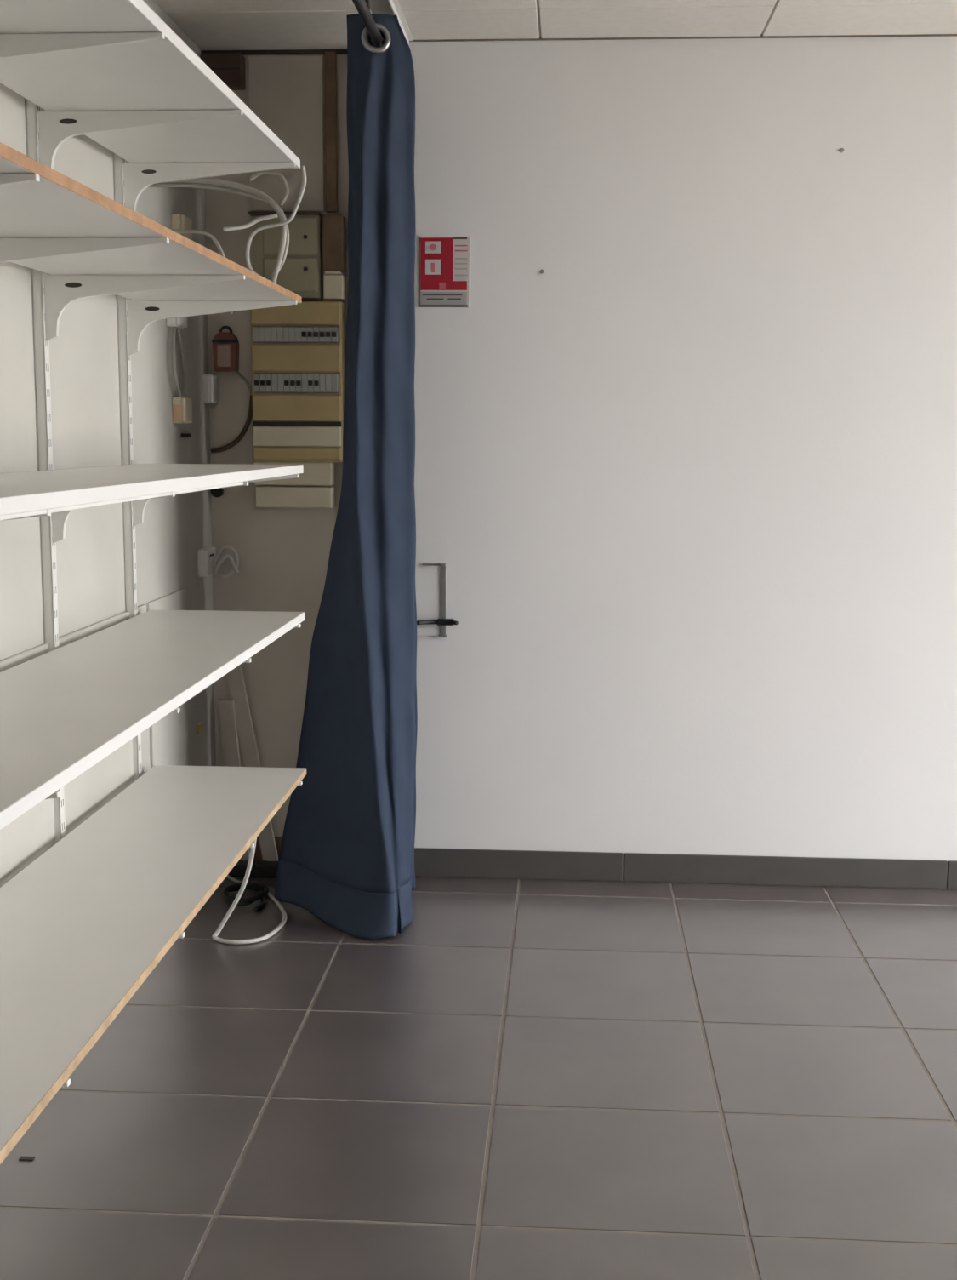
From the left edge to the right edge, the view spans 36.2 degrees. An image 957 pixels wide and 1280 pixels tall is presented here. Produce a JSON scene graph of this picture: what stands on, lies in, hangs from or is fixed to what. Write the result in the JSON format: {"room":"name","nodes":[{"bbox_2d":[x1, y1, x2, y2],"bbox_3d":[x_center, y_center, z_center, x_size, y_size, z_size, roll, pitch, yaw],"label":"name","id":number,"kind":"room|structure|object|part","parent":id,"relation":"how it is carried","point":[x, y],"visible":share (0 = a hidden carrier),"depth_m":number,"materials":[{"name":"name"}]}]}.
{"room":"storage room","nodes":[
{"label":"storage room","id":0,"kind":"room"},
{"bbox_2d":[0,0,216,887],"bbox_3d":[-1.059,-0.105,1.495,0.159,2.417,6.150,1,8,4],"label":"wall","id":1,"kind":"structure","parent":0,"point":[83,357],"depth_m":3.33,"materials":[{"name":"beige paint"}]},
{"bbox_2d":[24,97,65,844],"bbox_3d":[-0.882,-0.215,2.996,0.022,2.020,0.028,1,8,4],"label":"upright","id":2,"kind":"object","parent":1,"relation":"attached to","point":[42,364],"visible":0.52,"depth_m":2.96,"materials":[{"name":"white paint"}]},
{"bbox_2d":[38,109,242,169],"bbox_3d":[-0.664,-0.973,2.876,0.405,0.129,0.013,1,8,4],"label":"shelf bracket","id":3,"kind":"object","parent":2,"relation":"attached to","point":[54,128],"visible":0.95,"depth_m":2.87,"materials":[{"name":"white metal"}]},
{"bbox_2d":[43,274,245,341],"bbox_3d":[-0.666,-0.662,2.920,0.405,0.129,0.013,1,8,4],"label":"shelf bracket","id":4,"kind":"object","parent":2,"relation":"attached to","point":[60,291],"visible":1,"depth_m":2.91,"materials":[{"name":"white metal"}]},
{"bbox_2d":[51,480,248,542],"bbox_3d":[-0.668,-0.260,2.976,0.405,0.129,0.013,1,8,4],"label":"shelf bracket","id":5,"kind":"object","parent":2,"relation":"attached to","point":[59,519],"visible":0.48,"depth_m":2.98,"materials":[{"name":"white metal"}]},
{"bbox_2d":[242,657,251,662],"bbox_3d":[-0.671,0.099,3.026,0.405,0.129,0.013,1,8,4],"label":"shelf bracket","id":6,"kind":"object","parent":2,"relation":"attached to","point":[248,660],"visible":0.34,"depth_m":3.00,"materials":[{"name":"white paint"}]},
{"bbox_3d":[-1.012,0.703,1.238,0.009,0.889,5.125,1,8,4],"label":"panel","id":7,"kind":"part","parent":1,"relation":"part of","materials":[{"name":"beige paint"}]},
{"bbox_2d":[113,152,142,782],"bbox_3d":[-0.847,-0.291,3.545,0.022,2.020,0.028,1,8,4],"label":"upright","id":8,"kind":"object","parent":1,"relation":"attached to","point":[124,360],"visible":0.46,"depth_m":3.51,"materials":[{"name":"white paint"}]},
{"bbox_2d":[123,162,296,211],"bbox_3d":[-0.629,-1.049,3.425,0.405,0.129,0.013,1,8,4],"label":"shelf bracket","id":9,"kind":"object","parent":8,"relation":"attached to","point":[138,177],"visible":0.96,"depth_m":3.42,"materials":[{"name":"white metal"}]},
{"bbox_2d":[127,300,297,356],"bbox_3d":[-0.631,-0.738,3.468,0.405,0.129,0.013,1,8,4],"label":"shelf bracket","id":10,"kind":"object","parent":8,"relation":"attached to","point":[140,313],"visible":1,"depth_m":3.46,"materials":[{"name":"white metal"}]},
{"bbox_2d":[132,474,299,526],"bbox_3d":[-0.633,-0.336,3.525,0.405,0.129,0.013,1,8,4],"label":"shelf bracket","id":11,"kind":"object","parent":8,"relation":"attached to","point":[139,506],"visible":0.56,"depth_m":3.53,"materials":[{"name":"white metal"}]},
{"bbox_2d":[0,609,304,829],"bbox_3d":[-0.719,0.146,2.148,0.387,0.020,3.015,1,8,4],"label":"shelf","id":12,"kind":"object","parent":1,"relation":"attached to","point":[64,710],"visible":1,"depth_m":2.56,"materials":[{"name":"white laminate"}]},
{"bbox_2d":[0,765,306,1164],"bbox_3d":[-0.722,0.536,2.203,0.387,0.016,3.015,1,8,4],"label":"shelf","id":13,"kind":"object","parent":1,"relation":"attached to","point":[83,925],"visible":1,"depth_m":2.60,"materials":[{"name":"white laminate"}]},
{"bbox_3d":[-0.836,0.320,3.978,0.009,0.889,0.370,1,8,4],"label":"panel","id":14,"kind":"part","parent":1,"relation":"part of","materials":[{"name":"beige paint"}]},
{"bbox_2d":[166,316,187,328],"bbox_3d":[-0.809,-0.864,3.922,0.035,0.050,0.090,1,8,4],"label":"junction box","id":15,"kind":"object","parent":1,"relation":"attached to","point":[181,322],"visible":0.47,"depth_m":3.89,"materials":[{"name":"white paint"}]},
{"bbox_2d":[171,326,182,397],"bbox_3d":[-0.810,-0.745,3.935,0.016,0.196,0.101,0,8,1],"label":"cable","id":16,"kind":"object","parent":15,"relation":"hanging from","point":[174,334],"visible":0.96,"depth_m":3.89,"materials":[{"name":"beige plastic"}]},
{"bbox_2d":[177,327,186,397],"bbox_3d":[-0.811,-0.755,3.989,0.010,0.188,0.058,1,8,4],"label":"hanging cable","id":17,"kind":"object","parent":15,"relation":"hanging from","point":[178,328],"visible":0.97,"depth_m":4.00,"materials":[{"name":"beige plastic"}]},
{"bbox_2d":[171,213,192,239],"bbox_3d":[-0.803,-1.115,3.958,0.035,0.062,0.090,1,8,4],"label":"junction box","id":18,"kind":"object","parent":1,"relation":"attached to","point":[178,220],"visible":0.58,"depth_m":3.92,"materials":[{"name":"beige plastic"}]},
{"bbox_2d":[171,397,192,423],"bbox_3d":[-0.808,-0.626,3.990,0.035,0.070,0.082,1,8,4],"label":"switch box","id":19,"kind":"object","parent":1,"relation":"attached to","point":[182,407],"visible":1,"depth_m":3.95,"materials":[{"name":"beige plastic"}]},
{"bbox_2d":[181,433,190,437],"bbox_3d":[-0.817,-0.571,4.080,0.008,0.010,0.080,1,8,4],"label":"clip","id":20,"kind":"object","parent":1,"relation":"attached to","point":[183,435],"visible":1,"depth_m":4.07,"materials":[{"name":"grey plastic"}]},
{"bbox_2d":[196,722,201,733],"bbox_3d":[-0.818,0.258,4.282,0.006,0.028,0.040,1,8,4],"label":"tag","id":21,"kind":"object","parent":1,"relation":"attached to","point":[199,725],"visible":1,"depth_m":4.27,"materials":[{"name":"yellow plastic"}]},
{"bbox_2d":[170,228,233,314],"bbox_3d":[-0.734,-0.948,3.750,0.238,0.225,0.040,5,9,31],"label":"cable","id":22,"kind":"object","parent":1,"relation":"attached to","point":[178,231],"visible":0.56,"depth_m":3.70,"materials":[{"name":"beige plastic"}]},
{"bbox_2d":[197,547,216,577],"bbox_3d":[-0.797,-0.230,4.294,0.031,0.080,0.110,1,8,4],"label":"box","id":23,"kind":"object","parent":1,"relation":"attached to","point":[206,556],"visible":0.92,"depth_m":4.24,"materials":[{"name":"white paint"}]},
{"bbox_2d":[211,544,239,578],"bbox_3d":[-0.750,-0.231,4.316,0.097,0.100,0.028,-6,10,-39],"label":"cable","id":24,"kind":"object","parent":23,"relation":"attached to","point":[235,564],"visible":1,"depth_m":4.31,"materials":[{"name":"grey plastic"}]},
{"bbox_2d":[202,373,218,404],"bbox_3d":[-0.789,-0.739,4.305,0.030,0.085,0.075,1,8,4],"label":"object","id":25,"kind":"object","parent":1,"relation":"attached to","point":[210,395],"visible":1,"depth_m":4.27,"materials":[{"name":"white paint"}]},
{"bbox_3d":[-0.917,-0.138,2.447,0.022,2.020,0.028,1,8,4],"label":"upright","id":26,"kind":"object","parent":1,"relation":"attached to","visible":0},
{"bbox_2d":[0,32,165,59],"bbox_3d":[-0.699,-0.896,2.328,0.405,0.129,0.013,1,8,4],"label":"shelf bracket","id":27,"kind":"object","parent":26,"relation":"attached to","point":[12,46],"visible":1,"depth_m":2.31,"materials":[{"name":"white metal"}]},
{"bbox_2d":[0,237,169,262],"bbox_3d":[-0.701,-0.585,2.371,0.405,0.129,0.013,1,8,4],"label":"shelf bracket","id":28,"kind":"object","parent":26,"relation":"attached to","point":[11,249],"visible":1,"depth_m":2.36,"materials":[{"name":"white metal"}]},
{"bbox_2d":[138,491,175,500],"bbox_3d":[-0.704,-0.183,2.428,0.405,0.129,0.013,1,8,4],"label":"shelf bracket","id":29,"kind":"object","parent":26,"relation":"attached to","point":[173,493],"visible":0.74,"depth_m":2.40,"materials":[{"name":"white metal"}]},
{"bbox_3d":[-0.706,-0.183,2.428,0.400,0.129,0.012,1,8,4],"label":"arm","id":30,"kind":"part","parent":29,"relation":"part of","materials":[{"name":"white paint"}]},
{"bbox_2d":[168,707,179,714],"bbox_3d":[-0.706,0.176,2.478,0.405,0.129,0.013,1,8,4],"label":"shelf bracket","id":31,"kind":"object","parent":26,"relation":"attached to","point":[176,711],"visible":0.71,"depth_m":2.45,"materials":[{"name":"white metal"}]},
{"bbox_2d":[177,931,184,938],"bbox_3d":[-0.708,0.564,2.532,0.405,0.129,0.013,1,8,4],"label":"shelf bracket","id":32,"kind":"object","parent":26,"relation":"attached to","point":[182,935],"visible":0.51,"depth_m":2.51,"materials":[{"name":"white metal"}]},
{"bbox_3d":[-0.954,-0.058,1.874,0.022,2.020,0.028,1,8,4],"label":"upright","id":33,"kind":"object","parent":1,"relation":"attached to","visible":0},
{"bbox_2d":[0,173,39,186],"bbox_3d":[-0.738,-0.505,1.798,0.405,0.129,0.013,1,8,4],"label":"shelf bracket","id":34,"kind":"object","parent":33,"relation":"attached to","point":[5,179],"visible":1,"depth_m":1.77,"materials":[{"name":"white metal"}]},
{"bbox_2d":[0,142,301,302],"bbox_3d":[-0.715,-0.613,2.042,0.387,0.016,3.015,1,8,4],"label":"shelf","id":35,"kind":"object","parent":34,"relation":"on","point":[58,205],"visible":0.88,"depth_m":2.34,"materials":[{"name":"white laminate"}]},
{"bbox_2d":[7,508,51,519],"bbox_3d":[-0.740,-0.103,1.854,0.405,0.129,0.013,1,8,4],"label":"shelf bracket","id":36,"kind":"object","parent":33,"relation":"attached to","point":[48,511],"visible":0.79,"depth_m":1.83,"materials":[{"name":"white metal"}]},
{"bbox_3d":[-0.743,-0.103,1.854,0.400,0.129,0.012,1,8,4],"label":"arm","id":37,"kind":"part","parent":36,"relation":"part of","materials":[{"name":"white paint"}]},
{"bbox_2d":[0,463,303,520],"bbox_3d":[-0.717,-0.210,2.098,0.388,0.026,3.015,1,8,4],"label":"shelf","id":38,"kind":"object","parent":36,"relation":"on","point":[25,494],"visible":1,"depth_m":2.35,"materials":[{"name":"white laminate"}]},
{"bbox_2d":[45,790,60,799],"bbox_3d":[-0.743,0.256,1.905,0.405,0.129,0.013,1,8,4],"label":"shelf bracket","id":39,"kind":"object","parent":33,"relation":"attached to","point":[57,794],"visible":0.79,"depth_m":1.88,"materials":[{"name":"white metal"}]},
{"bbox_2d":[61,1078,70,1087],"bbox_3d":[-0.745,0.644,1.959,0.405,0.129,0.013,1,8,4],"label":"shelf bracket","id":40,"kind":"object","parent":33,"relation":"attached to","point":[67,1082],"visible":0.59,"depth_m":1.93,"materials":[{"name":"white metal"}]},
{"bbox_3d":[-0.736,-0.816,1.754,0.405,0.129,0.013,1,8,4],"label":"shelf bracket","id":41,"kind":"object","parent":33,"relation":"attached to","visible":0},
{"bbox_2d":[0,0,300,168],"bbox_3d":[-0.713,-0.926,1.998,0.387,0.020,3.015,1,8,4],"label":"shelf","id":42,"kind":"object","parent":41,"relation":"on","point":[166,74],"visible":0.77,"depth_m":2.65,"materials":[{"name":"white laminate"}]},
{"bbox_2d":[148,165,306,283],"bbox_3d":[-0.616,-1.001,3.575,0.405,0.295,0.073,2,8,8],"label":"cable bundle","id":43,"kind":"object","parent":42,"relation":"hanging from","point":[253,192],"visible":0.84,"depth_m":3.57,"materials":[{"name":"beige plastic"}]},
{"bbox_2d":[205,54,348,836],"bbox_3d":[-0.574,-0.515,4.442,0.650,2.417,0.150,1,8,4],"label":"wall","id":44,"kind":"structure","parent":0,"point":[283,552],"depth_m":4.40,"materials":[{"name":"beige paint"}]},
{"bbox_2d":[211,487,223,497],"bbox_3d":[-0.783,-0.444,4.369,0.036,0.036,0.040,1,8,4],"label":"cable gland","id":45,"kind":"object","parent":44,"relation":"attached to","point":[219,492],"visible":0.76,"depth_m":4.37,"materials":[{"name":"black plastic"}]},
{"bbox_3d":[-0.783,-0.443,4.359,0.024,0.024,0.020,1,8,4],"label":"knob","id":46,"kind":"part","parent":45,"relation":"part of","materials":[{"name":"black plastic"}]},
{"bbox_2d":[200,52,245,90],"bbox_3d":[-0.733,-1.630,4.193,0.120,0.092,0.051,1,8,4],"label":"block","id":47,"kind":"object","parent":44,"relation":"attached to","point":[230,67],"visible":0.69,"depth_m":4.17,"materials":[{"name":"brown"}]},
{"bbox_2d":[211,325,239,371],"bbox_3d":[-0.743,-0.857,4.301,0.072,0.132,0.053,1,8,4],"label":"lantern","id":48,"kind":"object","parent":44,"relation":"attached to","point":[225,345],"depth_m":4.28,"materials":[{"name":"brown plastic"}]},
{"bbox_3d":[-0.745,-0.834,4.284,0.042,0.066,0.008,1,8,4],"label":"plate","id":49,"kind":"part","parent":48,"relation":"part of","materials":[{"name":"pink"}]},
{"bbox_2d":[236,371,251,394],"bbox_3d":[-0.691,-0.709,4.327,0.051,0.174,0.010,2,8,10],"label":"wire loop","id":50,"kind":"object","parent":48,"relation":"hanging from","point":[237,372],"visible":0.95,"depth_m":4.32,"materials":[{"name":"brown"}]},
{"bbox_2d":[249,835,282,860],"bbox_3d":[-0.534,0.652,4.520,0.535,0.085,0.012,1,8,4],"label":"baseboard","id":51,"kind":"structure","parent":44,"relation":"attached to","point":[258,854],"depth_m":4.52,"materials":[{"name":"brown wood"}]},
{"bbox_2d":[200,49,347,55],"bbox_3d":[-0.527,-1.688,4.191,0.540,0.016,0.016,1,8,4],"label":"trim","id":52,"kind":"structure","parent":44,"relation":"attached to","point":[273,51],"depth_m":4.19,"materials":[{"name":"grey"}]},
{"bbox_2d":[248,211,323,301],"bbox_3d":[-0.559,-1.112,4.248,0.205,0.250,0.063,1,8,4],"label":"meter box","id":53,"kind":"object","parent":44,"relation":"attached to","point":[300,273],"visible":0.76,"depth_m":4.22,"materials":[{"name":"grey plastic"}]},
{"bbox_3d":[-0.544,-1.165,4.218,0.158,0.106,0.012,1,8,4],"label":"lid","id":54,"kind":"part","parent":53,"relation":"part of","materials":[{"name":"beige plastic"}]},
{"bbox_3d":[-0.545,-1.056,4.234,0.158,0.097,0.012,1,8,4],"label":"lid","id":55,"kind":"part","parent":53,"relation":"part of","materials":[{"name":"beige plastic"}]},
{"bbox_2d":[248,55,325,211],"bbox_3d":[-0.555,-1.462,4.226,0.217,0.432,0.011,1,8,4],"label":"wall panel","id":56,"kind":"object","parent":44,"relation":"attached to","point":[286,93],"visible":0.84,"depth_m":4.21,"materials":[{"name":"beige paint"}]},
{"bbox_2d":[251,301,344,508],"bbox_3d":[-0.530,-0.688,4.295,0.266,0.598,0.085,1,8,4],"label":"electrical panel","id":57,"kind":"object","parent":44,"relation":"attached to","point":[298,351],"visible":1,"depth_m":4.26,"materials":[{"name":"plastic"}]},
{"bbox_2d":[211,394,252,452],"bbox_3d":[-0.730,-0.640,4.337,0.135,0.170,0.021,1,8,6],"label":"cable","id":58,"kind":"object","parent":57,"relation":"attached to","point":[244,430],"visible":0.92,"depth_m":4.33,"materials":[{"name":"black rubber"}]},
{"bbox_2d":[324,51,337,212],"bbox_3d":[-0.425,-1.461,4.212,0.032,0.444,0.021,1,8,4],"label":"batten","id":59,"kind":"object","parent":44,"relation":"attached to","point":[331,161],"visible":1,"depth_m":4.20,"materials":[{"name":"brown wood"}]},
{"bbox_2d":[321,214,345,300],"bbox_3d":[-0.420,-1.108,4.239,0.060,0.238,0.065,1,8,4],"label":"box","id":60,"kind":"object","parent":44,"relation":"attached to","point":[334,225],"visible":1,"depth_m":4.22,"materials":[{"name":"brown wood"}]},
{"bbox_2d":[0,875,956,1279],"bbox_3d":[1.639,1.192,1.504,5.680,0.120,6.250,1,8,4],"label":"floor","id":61,"kind":"structure","parent":0,"point":[529,1079],"depth_m":2.92,"materials":[{"name":"tile"}]},
{"bbox_2d":[18,1155,34,1160],"bbox_3d":[-0.828,0.950,2.679,0.027,0.003,0.012,1,8,4],"label":"chip","id":62,"kind":"object","parent":61,"relation":"on","point":[23,1158],"visible":1,"depth_m":2.67,"materials":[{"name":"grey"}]},
{"bbox_2d":[217,699,250,860],"bbox_3d":[-0.743,0.440,4.454,0.090,0.520,0.018,1,8,4],"label":"leaning board","id":63,"kind":"object","parent":61,"relation":"on","point":[226,707],"visible":0.36,"depth_m":4.42,"materials":[{"name":"grey wood"}]},
{"bbox_2d":[223,881,268,906],"bbox_3d":[-0.669,0.725,4.181,0.129,0.025,0.162,1,8,4],"label":"cable coil","id":64,"kind":"object","parent":61,"relation":"on","point":[256,886],"visible":0.98,"depth_m":4.18,"materials":[{"name":"black"}]},
{"bbox_2d":[211,838,286,944],"bbox_3d":[-0.628,0.537,4.019,0.196,0.448,0.739,-1,8,-8],"label":"cable","id":65,"kind":"object","parent":61,"relation":"on","point":[278,904],"visible":0.83,"depth_m":3.83,"materials":[{"name":"grey plastic"}]},
{"bbox_2d":[227,666,278,861],"bbox_3d":[-0.689,0.389,4.463,0.155,0.620,0.018,1,8,4],"label":"leaning board","id":66,"kind":"object","parent":61,"relation":"on","point":[236,680],"visible":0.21,"depth_m":4.44,"materials":[{"name":"grey wood"}]},
{"bbox_2d":[228,860,278,878],"bbox_3d":[-0.669,0.689,4.404,0.220,0.042,0.050,1,8,4],"label":"power strip","id":67,"kind":"object","parent":61,"relation":"on","point":[260,868],"visible":0.45,"depth_m":4.38,"materials":[{"name":"black plastic"}]},
{"bbox_2d":[240,860,248,863],"bbox_3d":[-0.699,0.669,4.403,0.034,0.003,0.034,1,8,4],"label":"socket","id":68,"kind":"object","parent":67,"relation":"attached to","point":[242,861],"depth_m":4.40,"materials":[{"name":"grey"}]},
{"bbox_2d":[257,860,268,864],"bbox_3d":[-0.649,0.670,4.400,0.034,0.003,0.034,1,8,4],"label":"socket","id":69,"kind":"object","parent":67,"relation":"attached to","point":[259,862],"depth_m":4.40,"materials":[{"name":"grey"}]},
{"bbox_2d":[253,889,266,911],"bbox_3d":[-0.616,0.739,4.150,0.030,0.012,0.165,0,8,-4],"label":"lead","id":70,"kind":"object","parent":61,"relation":"on","point":[262,905],"visible":0.91,"depth_m":4.10,"materials":[{"name":"black"}]},
{"bbox_2d":[154,0,956,50],"bbox_3d":[1.654,-1.310,1.153,5.680,0.120,6.250,1,8,4],"label":"ceiling","id":71,"kind":"structure","parent":0,"point":[212,25],"depth_m":3.86,"materials":[{"name":"grey paint"}]},
{"bbox_2d":[352,0,383,47],"bbox_3d":[-0.402,-1.219,1.302,0.048,0.141,5.840,1,8,4],"label":"curtain rod","id":72,"kind":"object","parent":71,"relation":"attached to","point":[362,7],"visible":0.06,"depth_m":3.46,"materials":[{"name":"black metal"}]},
{"bbox_2d":[274,13,417,940],"bbox_3d":[-0.366,-0.411,3.954,0.417,2.342,0.549,1,8,4],"label":"curtain","id":73,"kind":"object","parent":72,"relation":"hanging from","point":[346,858],"visible":1,"depth_m":3.85,"materials":[{"name":"blue fabric"}]},
{"bbox_2d":[409,36,956,861],"bbox_3d":[2.183,-0.467,4.224,4.880,2.417,0.254,1,8,4],"label":"wall","id":74,"kind":"structure","parent":0,"point":[685,470],"depth_m":4.19,"materials":[{"name":"white paint"}]},
{"bbox_2d":[388,0,413,45],"bbox_3d":[-0.371,-1.270,1.235,0.016,0.028,5.745,1,8,4],"label":"trim","id":75,"kind":"structure","parent":74,"relation":"attached to","point":[395,6],"depth_m":3.85,"materials":[{"name":"white"}]},
{"bbox_2d":[417,563,458,637],"bbox_3d":[-0.119,-0.113,4.265,0.123,0.216,0.063,1,8,4],"label":"wall bracket","id":76,"kind":"object","parent":74,"relation":"attached to","point":[442,621],"visible":0.99,"depth_m":4.28,"materials":[{"name":"grey metal"}]},
{"bbox_3d":[-0.131,-0.118,4.282,0.070,0.212,0.030,1,8,4],"label":"plate","id":77,"kind":"part","parent":76,"relation":"part of","materials":[{"name":"grey metal"}]},
{"bbox_3d":[-0.122,-0.052,4.274,0.125,0.015,0.046,-1,8,-7],"label":"clamp arm","id":78,"kind":"part","parent":76,"relation":"part of","materials":[{"name":"black plastic"}]},
{"bbox_2d":[419,237,470,307],"bbox_3d":[-0.096,-1.046,4.162,0.144,0.195,0.006,1,8,4],"label":"wall sign","id":79,"kind":"object","parent":74,"relation":"attached to","point":[444,262],"visible":1,"depth_m":4.16,"materials":[{"name":"red"}]},
{"bbox_2d":[409,34,956,41],"bbox_3d":[2.137,-1.639,3.935,4.670,0.008,0.008,1,8,4],"label":"trim","id":80,"kind":"structure","parent":74,"relation":"attached to","point":[540,38],"depth_m":4.03,"materials":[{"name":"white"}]},
{"bbox_2d":[414,847,956,889],"bbox_3d":[2.095,0.703,4.263,4.725,0.088,0.013,1,8,4],"label":"baseboard","id":81,"kind":"structure","parent":74,"relation":"attached to","point":[928,874],"depth_m":4.35,"materials":[{"name":"tile"}]}
]}

